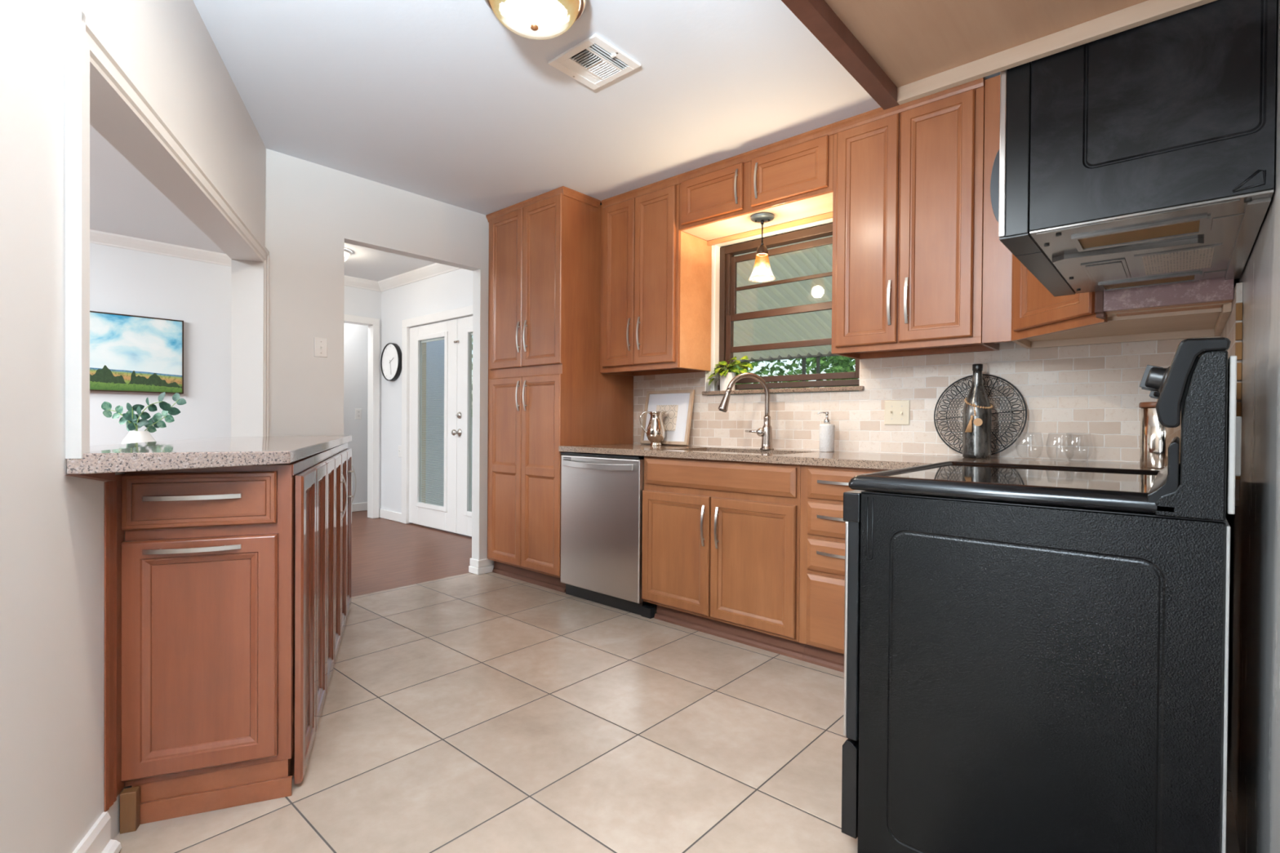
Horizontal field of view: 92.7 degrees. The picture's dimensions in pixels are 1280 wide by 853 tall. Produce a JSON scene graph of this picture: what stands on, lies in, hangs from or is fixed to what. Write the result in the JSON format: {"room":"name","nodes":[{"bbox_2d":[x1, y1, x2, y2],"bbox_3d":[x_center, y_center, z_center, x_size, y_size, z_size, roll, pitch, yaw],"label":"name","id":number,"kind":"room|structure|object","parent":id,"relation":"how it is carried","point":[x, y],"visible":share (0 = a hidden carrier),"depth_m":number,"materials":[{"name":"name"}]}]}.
{"room":"kitchen","nodes":[
{"label":"kitchen","id":0,"kind":"room"},
{"bbox_2d":[0,0,265,852],"bbox_3d":[-1.422,-0.236,1.732,0.120,2.430,2.770,0,0,-21],"label":"wall","id":1,"kind":"structure","parent":0,"point":[52,522],"depth_m":1.21,"materials":[{"name":"white paint"}]},
{"bbox_2d":[72,811,121,852],"bbox_3d":[-1.034,0.938,0.943,0.034,0.100,0.995,0,0,-21],"label":"baseboard","id":2,"kind":"structure","parent":1,"relation":"attached to","point":[98,839],"depth_m":1.36,"materials":[{"name":"white wood"}]},
{"bbox_2d":[65,7,269,458],"bbox_3d":[-1.496,-0.400,2.124,0.026,0.910,1.905,0,0,-21],"label":"trim","id":3,"kind":"structure","parent":1,"relation":"attached to","point":[86,49],"depth_m":1.26,"materials":[{"name":"white paint"}]},
{"bbox_2d":[89,242,381,517],"bbox_3d":[-4.438,-0.273,4.406,0.100,2.420,5.190,1,1,42],"label":"wall","id":4,"kind":"structure","parent":0,"point":[122,281],"depth_m":5.07,"materials":[{"name":"white paint"}]},
{"bbox_2d":[89,311,183,394],"bbox_3d":[-4.110,-0.576,4.663,0.040,0.602,1.010,1,1,42],"label":"painting","id":5,"kind":"object","parent":4,"relation":"attached to","point":[132,353],"visible":0.59,"depth_m":4.80,"materials":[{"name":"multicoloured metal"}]},
{"bbox_2d":[89,229,380,291],"bbox_3d":[-4.333,-1.439,4.378,0.070,0.085,5.090,1,1,42],"label":"trim","id":6,"kind":"structure","parent":4,"relation":"attached to","point":[96,237],"depth_m":4.96,"materials":[{"name":"white wood"}]},
{"bbox_2d":[343,314,379,518],"bbox_3d":[-3.055,-0.090,5.959,0.120,2.050,0.980,1,1,42],"label":"trim","id":7,"kind":"structure","parent":4,"relation":"attached to","point":[373,412],"depth_m":6.26,"materials":[{"name":"white wood"}]},
{"bbox_2d":[89,124,435,281],"bbox_3d":[-2.328,-1.488,3.210,8.300,0.060,6.200,1,1,42],"label":"ceiling","id":8,"kind":"structure","parent":0,"point":[123,201],"depth_m":4.29,"materials":[{"name":"white paint"}]},
{"bbox_2d":[344,248,351,262],"bbox_3d":[-2.549,-1.420,5.089,0.270,0.106,0.270,1,1,42],"label":"ceiling lamp","id":9,"kind":"object","parent":8,"relation":"attached to","point":[347,252],"visible":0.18,"depth_m":5.08,"materials":[{"name":"white plastic"}]},
{"bbox_2d":[265,148,493,568],"bbox_3d":[-1.248,-0.251,3.835,0.085,2.430,2.085,1,1,42],"label":"wall","id":10,"kind":"structure","parent":0,"point":[312,210],"depth_m":3.29,"materials":[{"name":"white paint"}]},
{"bbox_2d":[314,337,327,357],"bbox_3d":[-1.696,-0.425,3.248,0.018,0.102,0.066,1,1,42],"label":"light switch","id":11,"kind":"object","parent":10,"relation":"attached to","point":[320,344],"visible":1,"depth_m":3.25,"materials":[{"name":"white plastic"}]},
{"bbox_2d":[468,558,493,574],"bbox_3d":[-1.056,0.917,4.056,0.112,0.095,0.122,1,1,42],"label":"baseboard","id":12,"kind":"structure","parent":10,"relation":"attached to","point":[481,566],"depth_m":4.02,"materials":[{"name":"white wood"}]},
{"bbox_2d":[343,323,444,506],"bbox_3d":[-3.470,-0.278,6.027,0.600,2.420,3.500,1,1,42],"label":"wall","id":13,"kind":"structure","parent":0,"point":[355,336],"depth_m":6.78,"materials":[{"name":"white paint"}]},
{"bbox_2d":[355,408,361,419],"bbox_3d":[-3.107,-0.146,6.734,0.009,0.115,0.070,1,1,42],"label":"wall outlet","id":14,"kind":"object","parent":13,"relation":"attached to","point":[357,411],"visible":1,"depth_m":6.73,"materials":[{"name":"white plastic"}]},
{"bbox_2d":[351,502,367,511],"bbox_3d":[-3.656,0.885,6.126,0.014,0.090,3.400,1,1,42],"label":"baseboard","id":15,"kind":"structure","parent":13,"relation":"attached to","point":[357,507],"depth_m":6.74,"materials":[{"name":"white wood"}]},
{"bbox_2d":[192,0,1000,215],"bbox_3d":[-0.895,-1.403,1.474,3.650,0.055,5.100,1,1,42],"label":"ceiling","id":16,"kind":"structure","parent":0,"point":[440,100],"depth_m":2.50,"materials":[{"name":"paint"}]},
{"bbox_2d":[484,0,586,39],"bbox_3d":[-0.332,-1.312,1.919,0.326,0.123,0.326,1,1,42],"label":"ceiling lamp","id":17,"kind":"object","parent":16,"relation":"attached to","point":[538,20],"visible":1,"depth_m":1.90,"materials":[{"name":"white glass"}]},
{"bbox_2d":[548,33,640,89],"bbox_3d":[-0.171,-1.368,2.302,0.256,0.016,0.240,1,1,42],"label":"ceiling vent","id":18,"kind":"object","parent":16,"relation":"in","point":[594,62],"visible":1,"depth_m":2.29,"materials":[{"name":"white metal"}]},
{"bbox_2d":[114,508,1239,852],"bbox_3d":[-2.383,0.986,3.262,8.200,0.050,6.200,1,1,42],"label":"floor","id":19,"kind":"structure","parent":0,"point":[491,712],"depth_m":1.95,"materials":[{"name":"beige tile"}]},
{"bbox_2d":[104,442,356,834],"bbox_3d":[-1.386,0.533,2.363,0.412,0.884,1.908,0,0,-21],"label":"base cabinet","id":20,"kind":"object","parent":19,"relation":"on","point":[228,590],"visible":0.98,"depth_m":1.56,"materials":[{"name":"red wood"}]},
{"bbox_2d":[66,435,351,480],"bbox_3d":[-1.456,0.079,2.275,0.525,0.072,2.162,0,0,-21],"label":"countertop","id":21,"kind":"structure","parent":20,"relation":"on","point":[102,462],"depth_m":1.50,"materials":[{"name":"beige stone"}]},
{"bbox_2d":[485,186,633,592],"bbox_3d":[-0.530,-0.211,4.001,0.764,2.360,0.659,1,1,42],"label":"pantry cabinet","id":22,"kind":"object","parent":19,"relation":"on","point":[548,390],"visible":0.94,"depth_m":3.73,"materials":[{"name":"brown wood"}]},
{"bbox_2d":[560,452,654,618],"bbox_3d":[-0.030,0.563,3.520,0.668,0.826,0.673,1,1,42],"label":"dishwasher","id":23,"kind":"object","parent":19,"relation":"on","point":[602,494],"visible":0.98,"depth_m":3.28,"materials":[{"name":"silver metal"}]},
{"bbox_2d":[568,453,644,459],"bbox_3d":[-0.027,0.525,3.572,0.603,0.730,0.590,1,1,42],"label":"control panel","id":24,"kind":"object","parent":23,"relation":"in","point":[592,455],"depth_m":3.30,"materials":[{"name":"metal"}]},
{"bbox_2d":[641,456,804,660],"bbox_3d":[0.530,0.567,3.055,0.869,0.832,0.646,1,1,42],"label":"base cabinet","id":25,"kind":"object","parent":19,"relation":"on","point":[721,552],"visible":0.82,"depth_m":2.79,"materials":[{"name":"brown wood"}]},
{"bbox_2d":[799,464,892,672],"bbox_3d":[1.335,0.578,2.342,1.281,0.832,0.646,1,1,42],"label":"base cabinet","id":26,"kind":"object","parent":19,"relation":"on","point":[822,524],"visible":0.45,"depth_m":2.47,"materials":[{"name":"brown wood"}]},
{"bbox_2d":[558,443,1162,470],"bbox_3d":[0.730,0.138,2.778,2.792,0.031,0.824,1,1,42],"label":"countertop","id":27,"kind":"structure","parent":26,"relation":"on","point":[836,459],"depth_m":2.65,"materials":[{"name":"brown stone"}]},
{"bbox_2d":[640,411,666,445],"bbox_3d":[0.088,0.006,3.705,0.134,0.209,0.126,1,1,42],"label":"pitcher","id":28,"kind":"object","parent":27,"relation":"on","point":[655,431],"visible":1,"depth_m":3.67,"materials":[{"name":"silver metal"}]},
{"bbox_2d":[640,389,694,445],"bbox_3d":[0.165,-0.061,3.763,0.366,0.336,0.082,1,1,42],"label":"picture frame","id":29,"kind":"object","parent":27,"relation":"on","point":[678,404],"visible":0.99,"depth_m":3.73,"materials":[{"name":"brown wood"}]},
{"bbox_2d":[656,404,678,431],"bbox_3d":[0.159,-0.058,3.762,0.167,0.158,0.034,1,1,42],"label":"print","id":30,"kind":"object","parent":29,"relation":"attached to","point":[670,419],"depth_m":3.74},
{"bbox_2d":[718,372,773,449],"bbox_3d":[0.555,-0.085,3.240,0.305,0.406,0.122,0,0,-7],"label":"faucet","id":31,"kind":"object","parent":27,"relation":"on","point":[766,432],"visible":1,"depth_m":3.21,"materials":[{"name":"silver metal"}]},
{"bbox_2d":[817,412,835,452],"bbox_3d":[0.929,0.023,3.032,0.073,0.198,0.073,0,1,-30],"label":"soap dispenser","id":32,"kind":"object","parent":27,"relation":"on","point":[827,429],"visible":1,"depth_m":3.00,"materials":[{"name":"white ceramic"}]},
{"bbox_2d":[962,364,991,458],"bbox_3d":[1.415,-0.068,2.562,0.106,0.394,0.106,1,1,42],"label":"bottle","id":33,"kind":"object","parent":27,"relation":"on","point":[976,444],"visible":0.98,"depth_m":2.53,"materials":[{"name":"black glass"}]},
{"bbox_2d":[964,397,992,432],"bbox_3d":[1.417,-0.053,2.554,0.106,0.150,0.107,1,0,24],"label":"bead garland","id":34,"kind":"object","parent":33,"relation":"hanging from","point":[978,422],"visible":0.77,"depth_m":2.52},
{"bbox_2d":[933,373,1026,455],"bbox_3d":[1.461,-0.052,2.635,0.360,0.357,0.052,1,1,42],"label":"disc","id":35,"kind":"object","parent":27,"relation":"on","point":[1015,415],"visible":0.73,"depth_m":2.60,"materials":[{"name":"black metal"}]},
{"bbox_2d":[1015,432,1043,460],"bbox_3d":[1.556,0.076,2.437,0.095,0.110,0.095,1,1,42],"label":"glass","id":36,"kind":"object","parent":27,"relation":"on","point":[1041,433],"visible":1,"depth_m":2.43,"materials":[{"name":"clear glass"}]},
{"bbox_2d":[1045,432,1075,462],"bbox_3d":[1.613,0.077,2.340,0.095,0.110,0.095,1,1,42],"label":"glass","id":37,"kind":"object","parent":27,"relation":"on","point":[1048,433],"visible":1,"depth_m":2.34,"materials":[{"name":"clear glass"}]},
{"bbox_2d":[1063,432,1093,461],"bbox_3d":[1.715,0.077,2.388,0.095,0.110,0.095,1,1,42],"label":"glass","id":38,"kind":"object","parent":27,"relation":"on","point":[1066,433],"visible":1,"depth_m":2.40,"materials":[{"name":"clear glass"}]},
{"bbox_2d":[1138,401,1181,468],"bbox_3d":[1.731,0.026,2.022,0.122,0.218,0.122,1,1,42],"label":"pitcher","id":39,"kind":"object","parent":27,"relation":"on","point":[1156,438],"visible":0.43,"depth_m":2.00,"materials":[{"name":"silver metal"}]},
{"bbox_2d":[841,337,1241,852],"bbox_3d":[0.950,0.423,1.502,0.714,1.149,0.782,1,1,42],"label":"range","id":40,"kind":"object","parent":19,"relation":"on","point":[1036,657],"visible":1,"depth_m":1.16,"materials":[{"name":"black metal"}]},
{"bbox_3d":[-2.652,0.582,2.832,0.640,0.760,0.840,1,1,42],"label":"dining table","id":41,"kind":"object","parent":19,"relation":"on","visible":0},
{"bbox_2d":[121,431,155,444],"bbox_3d":[-2.382,0.111,2.902,0.160,0.186,0.160,1,1,42],"label":"vase","id":42,"kind":"object","parent":41,"relation":"on","point":[133,437],"visible":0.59,"depth_m":2.87,"materials":[{"name":"white ceramic"}]},
{"bbox_2d":[101,391,186,432],"bbox_3d":[-2.363,-0.052,2.933,0.381,0.234,0.171,1,0,15],"label":"bunch","id":43,"kind":"object","parent":42,"relation":"in","point":[133,421],"visible":0.88,"depth_m":2.89,"materials":[{"name":"green plant"}]},
{"bbox_2d":[380,217,1220,513],"bbox_3d":[-0.260,-0.242,4.289,6.512,2.420,0.175,1,1,42],"label":"wall","id":44,"kind":"structure","parent":0,"point":[1095,390],"depth_m":2.84,"materials":[{"name":"tile"}]},
{"bbox_2d":[379,508,401,522],"bbox_3d":[-2.517,0.893,6.163,0.470,0.090,0.014,1,1,42],"label":"baseboard","id":45,"kind":"structure","parent":44,"relation":"attached to","point":[390,515],"depth_m":6.15,"materials":[{"name":"white wood"}]},
{"bbox_2d":[380,342,401,381],"bbox_3d":[-2.494,-0.654,6.120,0.380,0.380,0.044,1,1,42],"label":"wall clock","id":46,"kind":"object","parent":44,"relation":"attached to","point":[391,356],"visible":1,"depth_m":6.10,"materials":[{"name":"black plastic"}]},
{"bbox_2d":[398,445,401,457],"bbox_3d":[-2.379,0.240,6.038,0.070,0.115,0.018,1,1,42],"label":"light switch","id":47,"kind":"object","parent":44,"relation":"attached to","point":[399,446],"visible":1,"depth_m":6.03,"materials":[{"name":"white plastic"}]},
{"bbox_2d":[377,262,460,291],"bbox_3d":[-1.694,-1.428,5.394,2.675,0.085,0.070,1,1,42],"label":"trim","id":48,"kind":"structure","parent":44,"relation":"attached to","point":[434,269],"depth_m":5.76,"materials":[{"name":"white wood"}]},
{"bbox_2d":[421,339,426,502],"bbox_3d":[-2.192,-0.017,6.047,0.032,1.915,0.135,1,1,42],"label":"trim","id":49,"kind":"structure","parent":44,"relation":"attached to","point":[423,344],"depth_m":6.07,"materials":[{"name":"white wood"}]},
{"bbox_2d":[401,305,472,524],"bbox_3d":[-1.616,-0.045,5.394,1.880,1.990,0.068,1,1,42],"label":"trim","id":50,"kind":"structure","parent":44,"relation":"attached to","point":[467,311],"depth_m":5.94,"materials":[{"name":"white wood"}]},
{"bbox_2d":[408,315,472,536],"bbox_3d":[-1.630,-0.010,5.378,1.685,1.896,0.112,1,1,42],"label":"door","id":51,"kind":"structure","parent":44,"relation":"in","point":[455,516],"depth_m":5.48,"materials":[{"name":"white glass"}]},
{"bbox_2d":[420,337,444,506],"bbox_3d":[-1.920,-0.051,5.691,0.471,1.543,0.015,1,1,42],"label":"blind","id":52,"kind":"object","parent":51,"relation":"attached to","point":[437,338],"depth_m":5.73,"materials":[{"name":"grey glass"}]},
{"bbox_2d":[470,332,472,511],"bbox_3d":[-1.287,-0.042,5.131,0.471,1.543,0.015,1,1,42],"label":"blind","id":53,"kind":"object","parent":44,"relation":"attached to","point":[471,333],"depth_m":5.30,"materials":[{"name":"white plastic"}]},
{"bbox_2d":[600,175,711,376],"bbox_3d":[0.076,-0.858,3.668,0.612,1.052,0.354,1,1,42],"label":"upper cabinet","id":54,"kind":"object","parent":44,"relation":"attached to","point":[656,275],"visible":0.98,"depth_m":3.52,"materials":[{"name":"brown wood"}]},
{"bbox_2d":[677,124,833,245],"bbox_3d":[0.634,-1.217,3.165,0.883,0.320,0.341,1,1,42],"label":"upper cabinet","id":55,"kind":"object","parent":44,"relation":"attached to","point":[791,179],"visible":0.91,"depth_m":3.07,"materials":[{"name":"brown wood"}]},
{"bbox_2d":[750,212,774,256],"bbox_3d":[0.627,-0.921,3.132,0.136,0.322,0.136,1,1,42],"label":"pendant lamp","id":56,"kind":"object","parent":55,"relation":"hanging from","point":[762,217],"visible":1,"depth_m":3.11,"materials":[{"name":"silver metal"}]},
{"bbox_2d":[702,222,864,395],"bbox_3d":[0.782,-0.630,3.359,0.967,0.890,0.165,1,1,42],"label":"window","id":57,"kind":"structure","parent":44,"relation":"in","point":[724,289],"depth_m":3.46,"materials":[{"name":"brown wood"}]},
{"bbox_2d":[707,355,752,391],"bbox_3d":[0.513,-0.311,3.535,0.284,0.199,0.149,1,0,27],"label":"potted plant","id":58,"kind":"object","parent":57,"relation":"on","point":[726,376],"visible":0.9,"depth_m":3.53,"materials":[{"name":"green plant"}]},
{"bbox_2d":[884,400,910,425],"bbox_3d":[1.214,-0.069,2.888,0.116,0.116,0.018,1,1,42],"label":"light switch","id":59,"kind":"object","parent":44,"relation":"attached to","point":[896,412],"visible":1,"depth_m":2.89,"materials":[{"name":"beige plastic"}]},
{"bbox_2d":[831,76,999,359],"bbox_3d":[1.195,-0.850,2.677,0.610,1.038,0.354,1,1,42],"label":"upper cabinet","id":60,"kind":"object","parent":44,"relation":"attached to","point":[908,187],"visible":0.97,"depth_m":2.54,"materials":[{"name":"brown wood"}]},
{"bbox_2d":[1220,0,1279,852],"bbox_3d":[0.468,-0.186,0.285,0.112,2.380,5.125,1,1,42],"label":"wall","id":61,"kind":"structure","parent":0,"point":[1252,326],"depth_m":1.18,"materials":[{"name":"paint"}]},
{"bbox_2d":[781,0,1216,110],"bbox_3d":[0.460,-1.051,0.839,0.670,0.616,1.046,1,1,42],"label":"upper cabinet","id":62,"kind":"object","parent":61,"relation":"attached to","point":[899,51],"visible":1,"depth_m":1.19,"materials":[{"name":"brown wood"}]},
{"bbox_2d":[982,75,1234,348],"bbox_3d":[1.560,-0.836,2.111,0.686,1.023,0.717,1,1,42],"label":"upper cabinet","id":63,"kind":"object","parent":61,"relation":"attached to","point":[1017,308],"visible":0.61,"depth_m":2.19,"materials":[{"name":"brown wood"}]},
{"bbox_2d":[990,0,1276,296],"bbox_3d":[1.151,-0.593,1.443,0.429,0.415,0.762,1,1,42],"label":"microwave","id":64,"kind":"object","parent":61,"relation":"attached to","point":[1144,155],"visible":0.94,"depth_m":1.17,"materials":[{"name":"black metal"}]},
{"label":"outside","id":65,"kind":"structure","parent":0,"visible":0},
{"bbox_3d":[5.796,1.052,12.649,26.000,0.090,20.300,1,1,42],"label":"lawn","id":66,"kind":"structure","parent":65,"visible":0},
{"bbox_2d":[471,335,472,417],"bbox_3d":[-3.340,-0.782,10.918,3.387,3.467,3.393,1,0,14],"label":"tree","id":67,"kind":"object","parent":66,"relation":"on","point":[472,335],"visible":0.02,"depth_m":10.13,"materials":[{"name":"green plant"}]},
{"bbox_2d":[733,355,855,390],"bbox_3d":[1.930,-0.771,10.247,3.239,3.529,3.204,1,0,13],"label":"tree","id":68,"kind":"object","parent":66,"relation":"on","point":[824,364],"visible":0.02,"depth_m":9.53,"materials":[{"name":"green plant"}]},
{"bbox_2d":[822,355,856,386],"bbox_3d":[4.831,-1.091,11.164,3.410,4.194,3.408,0,0,-19],"label":"tree","id":69,"kind":"object","parent":66,"relation":"on","point":[850,363],"visible":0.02,"depth_m":10.51,"materials":[{"name":"green plant"}]},
{"bbox_3d":[0.577,1.000,5.850,9.600,0.045,3.200,1,1,42],"label":"floor","id":70,"kind":"structure","parent":0,"visible":0},
{"bbox_2d":[471,417,472,490],"bbox_3d":[-2.671,0.418,8.660,0.160,1.120,2.700,1,1,42],"label":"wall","id":71,"kind":"structure","parent":70,"relation":"on","point":[472,417],"depth_m":8.85,"materials":[{"name":"white paint"}]},
{"bbox_2d":[733,235,839,387],"bbox_3d":[1.659,-0.278,4.563,5.900,2.555,2.750,1,1,42],"label":"porch roof","id":72,"kind":"structure","parent":70,"relation":"on","point":[816,325],"depth_m":5.24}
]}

